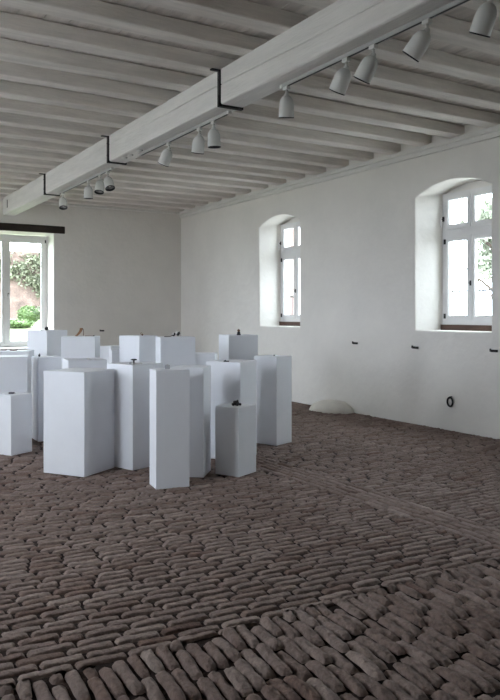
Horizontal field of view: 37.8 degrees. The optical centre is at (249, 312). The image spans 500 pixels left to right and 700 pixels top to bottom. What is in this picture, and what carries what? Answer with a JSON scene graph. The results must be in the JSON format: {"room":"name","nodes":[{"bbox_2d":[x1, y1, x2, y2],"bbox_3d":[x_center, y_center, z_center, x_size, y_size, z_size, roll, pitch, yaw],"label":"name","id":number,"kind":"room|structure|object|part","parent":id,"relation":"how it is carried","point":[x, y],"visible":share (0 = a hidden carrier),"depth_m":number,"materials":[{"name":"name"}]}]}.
{"room":"museum","nodes":[
{"label":"museum","id":0,"kind":"room"},
{"bbox_2d":[0,201,180,349],"bbox_3d":[-5.723,-0.500,15.055,9.360,4.200,0.707,0,0,-31],"label":"wall","id":1,"kind":"structure","parent":0,"point":[117,273],"depth_m":16.24,"materials":[{"name":"paint"}]},
{"bbox_2d":[0,234,46,348],"bbox_3d":[-5.101,-0.455,15.370,1.770,2.450,0.590,0,0,-31],"label":"window","id":2,"kind":"structure","parent":1,"relation":"in","point":[5,239],"depth_m":15.57,"materials":[{"name":"paint"}]},
{"bbox_3d":[-5.566,-0.455,15.335,0.827,2.280,0.050,0,0,-31],"label":"sash","id":3,"kind":"part","parent":2,"relation":"part of","materials":[{"name":"paint"}]},
{"bbox_2d":[0,223,64,233],"bbox_3d":[-5.016,-1.780,15.220,2.250,0.155,0.315,0,0,-31],"label":"lintel","id":4,"kind":"object","parent":1,"relation":"attached to","point":[3,226],"visible":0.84,"depth_m":15.30,"materials":[{"name":"brown wood"}]},
{"bbox_2d":[0,198,178,213],"bbox_3d":[-5.540,-2.337,14.753,9.160,0.065,0.054,0,0,-31],"label":"trim","id":5,"kind":"structure","parent":1,"relation":"attached to","point":[1,199],"depth_m":16.23,"materials":[{"name":"white wood"}]},
{"bbox_2d":[0,402,499,699],"bbox_3d":[-0.506,1.599,6.411,10.360,0.076,20.700,0,0,-31],"label":"floor","id":6,"kind":"structure","parent":0,"point":[359,557],"depth_m":4.45,"materials":[{"name":"brick"}]},
{"bbox_2d":[0,355,28,392],"bbox_3d":[-2.941,1.062,8.909,0.440,1.075,0.440,0,0,-15],"label":"plinth","id":7,"kind":"object","parent":6,"relation":"on","point":[14,369],"visible":0.44,"depth_m":8.72,"materials":[{"name":"paint"}]},
{"bbox_2d":[0,391,31,455],"bbox_3d":[-2.728,1.261,8.363,0.310,0.677,0.310,0,0,30],"label":"plinth","id":8,"kind":"object","parent":6,"relation":"on","point":[15,409],"visible":1,"depth_m":8.23,"materials":[{"name":"paint"}]},
{"bbox_2d":[0,350,33,392],"bbox_3d":[-3.351,1.066,10.413,0.450,1.061,0.450,0,0,-7],"label":"plinth","id":9,"kind":"object","parent":6,"relation":"on","point":[30,353],"visible":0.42,"depth_m":10.28,"materials":[{"name":"paint"}]},
{"bbox_2d":[32,355,60,441],"bbox_3d":[-2.581,1.077,9.297,0.320,1.052,0.320,0,0,-31],"label":"plinth","id":10,"kind":"object","parent":6,"relation":"on","point":[40,364],"visible":0.49,"depth_m":9.13,"materials":[{"name":"paint"}]},
{"bbox_2d":[27,330,66,355],"bbox_3d":[-3.109,0.928,11.195,0.420,1.331,0.420,0,0,31],"label":"plinth","id":11,"kind":"object","parent":6,"relation":"on","point":[44,342],"visible":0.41,"depth_m":11.02,"materials":[{"name":"paint"}]},
{"bbox_2d":[44,367,113,476],"bbox_3d":[-1.731,1.085,7.404,0.505,1.018,0.495,0,0,25],"label":"plinth","id":12,"kind":"object","parent":6,"relation":"on","point":[78,402],"visible":1,"depth_m":7.21,"materials":[{"name":"paint"}]},
{"bbox_2d":[61,336,99,368],"bbox_3d":[-2.070,0.943,8.939,0.400,1.318,0.400,0,0,-3],"label":"plinth","id":13,"kind":"object","parent":6,"relation":"on","point":[71,346],"visible":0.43,"depth_m":8.74,"materials":[{"name":"paint"}]},
{"bbox_2d":[75,328,83,335],"bbox_3d":[-2.083,0.232,8.903,0.112,0.102,0.024,0,0,0],"label":"loop","id":14,"kind":"object","parent":13,"relation":"on","point":[81,329],"visible":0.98,"depth_m":8.89,"materials":[{"name":"brown"}]},
{"bbox_2d":[62,358,106,368],"bbox_3d":[-1.871,1.058,8.232,0.420,1.077,0.420,0,0,-23],"label":"plinth","id":15,"kind":"object","parent":6,"relation":"on","point":[66,362],"visible":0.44,"depth_m":8.07,"materials":[{"name":"paint"}]},
{"bbox_2d":[100,345,118,362],"bbox_3d":[-2.142,1.048,11.199,0.290,1.087,0.290,0,0,31],"label":"plinth","id":16,"kind":"object","parent":6,"relation":"on","point":[104,350],"visible":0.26,"depth_m":11.07,"materials":[{"name":"paint"}]},
{"bbox_2d":[109,349,118,362],"bbox_3d":[-1.708,1.048,10.090,0.440,1.096,0.440,0,0,-16],"label":"plinth","id":17,"kind":"object","parent":6,"relation":"on","point":[113,353],"visible":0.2,"depth_m":9.84,"materials":[{"name":"paint"}]},
{"bbox_2d":[107,361,161,469],"bbox_3d":[-1.210,1.060,7.655,0.410,1.066,0.410,0,0,40],"label":"plinth","id":18,"kind":"object","parent":6,"relation":"on","point":[131,381],"visible":0.77,"depth_m":7.46,"materials":[{"name":"paint"}]},
{"bbox_2d":[119,335,157,362],"bbox_3d":[-1.365,0.935,8.929,0.330,1.320,0.330,0,0,34],"label":"plinth","id":19,"kind":"object","parent":6,"relation":"on","point":[141,348],"visible":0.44,"depth_m":8.81,"materials":[{"name":"paint"}]},
{"bbox_2d":[150,368,188,488],"bbox_3d":[-0.747,1.057,6.750,0.315,1.076,0.240,0,0,-22],"label":"plinth","id":20,"kind":"object","parent":6,"relation":"on","point":[169,388],"visible":0.98,"depth_m":6.64,"materials":[{"name":"paint"}]},
{"bbox_2d":[156,336,194,367],"bbox_3d":[-0.868,0.935,8.451,0.400,1.319,0.400,0,0,-15],"label":"plinth","id":21,"kind":"object","parent":6,"relation":"on","point":[173,351],"visible":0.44,"depth_m":8.26,"materials":[{"name":"paint"}]},
{"bbox_2d":[164,331,180,336],"bbox_3d":[-0.887,0.240,8.347,0.186,0.070,0.062,0,0,-9],"label":"beaded brooch","id":22,"kind":"object","parent":21,"relation":"on","point":[176,332],"visible":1,"depth_m":8.35,"materials":[{"name":"black plastic"}]},
{"bbox_2d":[172,365,210,477],"bbox_3d":[-0.582,1.064,7.262,0.320,1.067,0.340,0,0,9],"label":"plinth","id":23,"kind":"object","parent":6,"relation":"on","point":[199,375],"visible":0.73,"depth_m":7.09,"materials":[{"name":"paint"}]},
{"bbox_2d":[195,352,217,364],"bbox_3d":[-0.648,1.070,9.955,0.380,1.045,0.380,0,0,3],"label":"plinth","id":24,"kind":"object","parent":6,"relation":"on","point":[201,358],"visible":0.24,"depth_m":9.77,"materials":[{"name":"paint"}]},
{"bbox_2d":[206,359,256,458],"bbox_3d":[-0.204,1.065,8.129,0.420,1.067,0.420,0,0,25],"label":"plinth","id":25,"kind":"object","parent":6,"relation":"on","point":[233,380],"visible":0.56,"depth_m":7.96,"materials":[{"name":"paint"}]},
{"bbox_2d":[215,403,255,476],"bbox_3d":[-0.141,1.264,7.319,0.285,0.678,0.310,0,0,34],"label":"plinth","id":26,"kind":"object","parent":6,"relation":"on","point":[235,426],"visible":0.91,"depth_m":7.21,"materials":[{"name":"paint"}]},
{"bbox_2d":[232,400,240,405],"bbox_3d":[-0.136,0.896,7.287,0.102,0.064,0.088,0,0,0],"label":"lump brooch","id":27,"kind":"object","parent":26,"relation":"on","point":[236,403],"visible":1,"depth_m":7.27,"materials":[{"name":"stone"}]},
{"bbox_2d":[219,334,257,359],"bbox_3d":[-0.155,0.936,9.515,0.400,1.308,0.400,0,0,-21],"label":"plinth","id":28,"kind":"object","parent":6,"relation":"on","point":[231,346],"visible":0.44,"depth_m":9.34,"materials":[{"name":"paint"}]},
{"bbox_2d":[254,355,291,445],"bbox_3d":[0.284,1.062,9.001,0.340,1.071,0.320,0,0,38],"label":"plinth","id":29,"kind":"object","parent":6,"relation":"on","point":[274,373],"visible":0.88,"depth_m":8.87,"materials":[{"name":"paint"}]},
{"bbox_2d":[309,399,353,413],"bbox_3d":[1.287,1.515,11.881,0.414,0.179,0.800,0,0,-31],"label":"boulder","id":30,"kind":"object","parent":6,"relation":"on","point":[328,406],"visible":1,"depth_m":11.72,"materials":[{"name":"stone"}]},
{"bbox_2d":[0,0,499,211],"bbox_3d":[-0.506,-2.578,6.411,10.760,0.444,21.100,0,0,-31],"label":"ceiling","id":31,"kind":"structure","parent":0,"point":[73,73],"depth_m":8.03,"materials":[{"name":"white wood"}]},
{"bbox_2d":[3,0,454,215],"bbox_3d":[0.014,-2.182,6.725,0.354,0.363,19.900,0,0,-31],"label":"ceiling beam","id":32,"kind":"structure","parent":31,"relation":"attached to","point":[343,26],"depth_m":6.74,"materials":[{"name":"white wood"}]},
{"bbox_2d":[58,167,113,194],"bbox_3d":[-2.554,-2.001,11.161,0.040,0.031,2.510,0,0,-31],"label":"track","id":33,"kind":"object","parent":32,"relation":"attached to","point":[110,168],"visible":1,"depth_m":11.01,"materials":[{"name":"grey metal"}]},
{"bbox_2d":[59,193,67,209],"bbox_3d":[-3.076,-1.845,12.012,0.148,0.282,0.171,0,0,-31],"label":"track spotlight","id":34,"kind":"object","parent":33,"relation":"hanging from","point":[62,201],"visible":1,"depth_m":11.99,"materials":[{"name":"white plastic"}]},
{"bbox_2d":[84,180,92,198],"bbox_3d":[-2.428,-1.848,10.954,0.138,0.276,0.142,0,0,-31],"label":"track spotlight","id":35,"kind":"object","parent":33,"relation":"hanging from","point":[88,191],"visible":1,"depth_m":10.90,"materials":[{"name":"white plastic"}]},
{"bbox_2d":[94,175,104,194],"bbox_3d":[-2.160,-1.845,10.456,0.137,0.282,0.165,0,0,1],"label":"track spotlight","id":36,"kind":"object","parent":33,"relation":"hanging from","point":[99,186],"visible":1,"depth_m":10.43,"materials":[{"name":"white plastic"}]},
{"bbox_2d":[104,171,114,190],"bbox_3d":[-1.965,-1.845,10.195,0.138,0.281,0.180,0,0,-31],"label":"track spotlight","id":37,"kind":"object","parent":33,"relation":"attached to","point":[108,181],"visible":1,"depth_m":10.17,"materials":[{"name":"white plastic"}]},
{"bbox_2d":[138,110,231,155],"bbox_3d":[-0.798,-2.001,8.250,0.040,0.031,2.310,0,0,-31],"label":"track","id":38,"kind":"object","parent":32,"relation":"attached to","point":[228,112],"visible":1,"depth_m":8.07,"materials":[{"name":"grey metal"}]},
{"bbox_2d":[158,142,172,166],"bbox_3d":[-0.992,-1.846,8.527,0.188,0.280,0.137,0,0,37],"label":"track spotlight","id":39,"kind":"object","parent":38,"relation":"hanging from","point":[166,155],"visible":1,"depth_m":8.47,"materials":[{"name":"white plastic"}]},
{"bbox_2d":[191,127,204,153],"bbox_3d":[-0.559,-1.845,7.863,0.137,0.282,0.165,0,0,-31],"label":"track spotlight","id":40,"kind":"object","parent":38,"relation":"hanging from","point":[198,144],"visible":1,"depth_m":7.81,"materials":[{"name":"white plastic"}]},
{"bbox_2d":[208,120,220,148],"bbox_3d":[-0.371,-1.848,7.564,0.141,0.276,0.139,0,0,-31],"label":"track spotlight","id":41,"kind":"object","parent":38,"relation":"hanging from","point":[214,142],"visible":1,"depth_m":7.51,"materials":[{"name":"white plastic"}]},
{"bbox_2d":[280,0,470,88],"bbox_3d":[1.370,-2.001,4.658,0.040,0.031,4.220,0,0,-31],"label":"track","id":42,"kind":"object","parent":32,"relation":"attached to","point":[456,3],"visible":0.87,"depth_m":5.32,"materials":[{"name":"grey metal"}]},
{"bbox_2d":[279,86,293,117],"bbox_3d":[0.322,-1.845,6.430,0.146,0.282,0.156,0,0,-31],"label":"track spotlight","id":43,"kind":"object","parent":42,"relation":"hanging from","point":[286,104],"visible":1,"depth_m":6.37,"materials":[{"name":"white plastic"}]},
{"bbox_2d":[329,57,350,95],"bbox_3d":[0.711,-1.847,5.732,0.192,0.279,0.139,0,0,42],"label":"track spotlight","id":44,"kind":"object","parent":42,"relation":"hanging from","point":[340,82],"visible":1,"depth_m":5.67,"materials":[{"name":"white plastic"}]},
{"bbox_2d":[353,44,377,84],"bbox_3d":[0.870,-1.848,5.456,0.197,0.277,0.137,0,0,40],"label":"track spotlight","id":45,"kind":"object","parent":42,"relation":"hanging from","point":[366,69],"visible":1,"depth_m":5.40,"materials":[{"name":"white plastic"}]},
{"bbox_2d":[402,18,431,61],"bbox_3d":[1.143,-1.851,4.981,0.210,0.270,0.137,0,0,37],"label":"track spotlight","id":46,"kind":"object","parent":42,"relation":"hanging from","point":[418,44],"visible":1,"depth_m":4.93,"materials":[{"name":"white plastic"}]},
{"bbox_3d":[1.200,-1.926,4.941,0.042,0.064,0.041,0,0,-31],"label":"stem","id":47,"kind":"part","parent":46,"relation":"part of","materials":[{"name":"white metal"}]},
{"bbox_2d":[469,0,496,37],"bbox_3d":[1.450,-1.846,4.535,0.137,0.281,0.183,0,0,-31],"label":"track spotlight","id":48,"kind":"object","parent":42,"relation":"hanging from","point":[483,22],"visible":1,"depth_m":4.48,"materials":[{"name":"white plastic"}]},
{"bbox_2d":[181,124,499,438],"bbox_3d":[3.678,-0.500,8.936,0.627,4.200,19.700,0,0,-31],"label":"wall","id":49,"kind":"structure","parent":0,"point":[371,241],"depth_m":11.44,"materials":[{"name":"paint"}]},
{"bbox_2d":[278,217,299,325],"bbox_3d":[0.912,-0.855,13.784,0.248,2.200,1.140,0,0,-31],"label":"window","id":50,"kind":"structure","parent":49,"relation":"in","point":[292,252],"depth_m":13.90,"materials":[{"name":"paint"}]},
{"bbox_3d":[0.761,-0.492,13.974,0.050,1.211,0.475,0,0,-31],"label":"sash","id":51,"kind":"part","parent":50,"relation":"part of","materials":[{"name":"glass"}]},
{"bbox_3d":[0.761,-1.442,13.974,0.050,0.491,0.475,0,0,-31],"label":"sash","id":52,"kind":"part","parent":50,"relation":"part of","materials":[{"name":"paint"}]},
{"bbox_3d":[1.009,-1.442,13.562,0.050,0.491,0.475,0,0,-31],"label":"sash","id":53,"kind":"part","parent":50,"relation":"part of","materials":[{"name":"paint"}]},
{"bbox_3d":[1.009,-0.492,13.562,0.050,1.211,0.475,0,0,-31],"label":"sash","id":54,"kind":"part","parent":50,"relation":"part of","materials":[{"name":"paint"}]},
{"bbox_2d":[179,124,499,217],"bbox_3d":[3.398,-2.299,8.767,0.081,0.153,19.500,0,0,-31],"label":"trim","id":55,"kind":"structure","parent":49,"relation":"attached to","point":[484,134],"depth_m":11.43,"materials":[{"name":"white wood"}]},
{"bbox_2d":[446,396,453,406],"bbox_3d":[2.716,1.202,9.886,0.097,0.152,0.097,0,0,10],"label":"ring","id":56,"kind":"object","parent":49,"relation":"attached to","point":[449,397],"visible":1,"depth_m":9.87,"materials":[{"name":"black metal"}]},
{"bbox_2d":[440,181,491,330],"bbox_3d":[3.108,-0.855,10.146,0.248,2.200,1.140,0,0,-31],"label":"window","id":57,"kind":"structure","parent":49,"relation":"in","point":[471,230],"depth_m":10.15,"materials":[{"name":"paint"}]},
{"bbox_3d":[2.957,-0.492,10.335,0.050,1.211,0.475,0,0,-31],"label":"sash","id":58,"kind":"part","parent":57,"relation":"part of","materials":[{"name":"glass"}]},
{"bbox_3d":[2.957,-1.442,10.335,0.050,0.491,0.475,0,0,-31],"label":"sash","id":59,"kind":"part","parent":57,"relation":"part of","materials":[{"name":"glass"}]},
{"bbox_3d":[3.205,-1.442,9.923,0.050,0.491,0.475,0,0,-31],"label":"sash","id":60,"kind":"part","parent":57,"relation":"part of","materials":[{"name":"glass"}]},
{"bbox_3d":[3.205,-0.492,9.923,0.050,1.211,0.475,0,0,-31],"label":"sash","id":61,"kind":"part","parent":57,"relation":"part of","materials":[{"name":"glass"}]},
{"label":"outside","id":62,"kind":"structure","parent":0,"visible":0},
{"bbox_2d":[0,251,40,318],"bbox_3d":[-17.455,-1.400,34.726,28.000,3.600,0.500,0,0,-31],"label":"wall","id":63,"kind":"structure","parent":62,"point":[20,296],"depth_m":37.79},
{"bbox_2d":[0,244,40,307],"bbox_3d":[-13.610,-1.612,36.625,13.588,4.642,0.908,0,0,-31],"label":"ivy","id":64,"kind":"object","parent":63,"relation":"attached to","point":[36,281],"visible":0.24,"depth_m":37.84,"materials":[{"name":"green plant"}]},
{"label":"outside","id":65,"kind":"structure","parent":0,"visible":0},
{"label":"ground","id":66,"kind":"structure","parent":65,"visible":0},
{"bbox_2d":[290,228,293,314],"bbox_3d":[0.174,-2.000,31.642,10.600,8.000,9.000,0,0,-31],"label":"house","id":67,"kind":"structure","parent":66,"relation":"on","point":[291,230],"depth_m":27.82,"materials":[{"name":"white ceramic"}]},
{"bbox_2d":[458,196,491,298],"bbox_3d":[9.232,-1.180,26.290,3.157,6.381,3.255,0,0,-31],"label":"tree","id":68,"kind":"object","parent":66,"relation":"on","point":[484,257],"visible":0.33,"depth_m":26.12,"materials":[{"name":"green plant"}]},
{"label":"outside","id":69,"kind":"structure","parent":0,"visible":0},
{"bbox_2d":[0,319,40,340],"bbox_3d":[-13.576,0.723,23.460,21.000,0.893,21.600,0,0,-31],"label":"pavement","id":70,"kind":"structure","parent":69,"point":[16,334],"depth_m":26.34,"materials":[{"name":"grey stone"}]},
{"bbox_2d":[10,319,34,327],"bbox_3d":[-9.002,0.417,28.429,1.191,0.436,1.193,0,0,-31],"label":"shrub","id":71,"kind":"object","parent":70,"relation":"on","point":[20,323],"visible":0.84,"depth_m":28.18,"materials":[{"name":"green plant"}]},
{"bbox_2d":[16,305,39,322],"bbox_3d":[-9.304,0.090,30.585,0.982,0.892,0.992,0,0,-31],"label":"shrub","id":72,"kind":"object","parent":70,"relation":"on","point":[27,312],"visible":0.79,"depth_m":30.35,"materials":[{"name":"green plant"}]},
{"bbox_2d":[36,306,40,319],"bbox_3d":[-9.600,-0.016,33.896,0.988,0.780,0.961,0,0,-31],"label":"shrub","id":73,"kind":"object","parent":70,"relation":"on","point":[37,307],"visible":0.11,"depth_m":33.67,"materials":[{"name":"green plant"}]}
]}

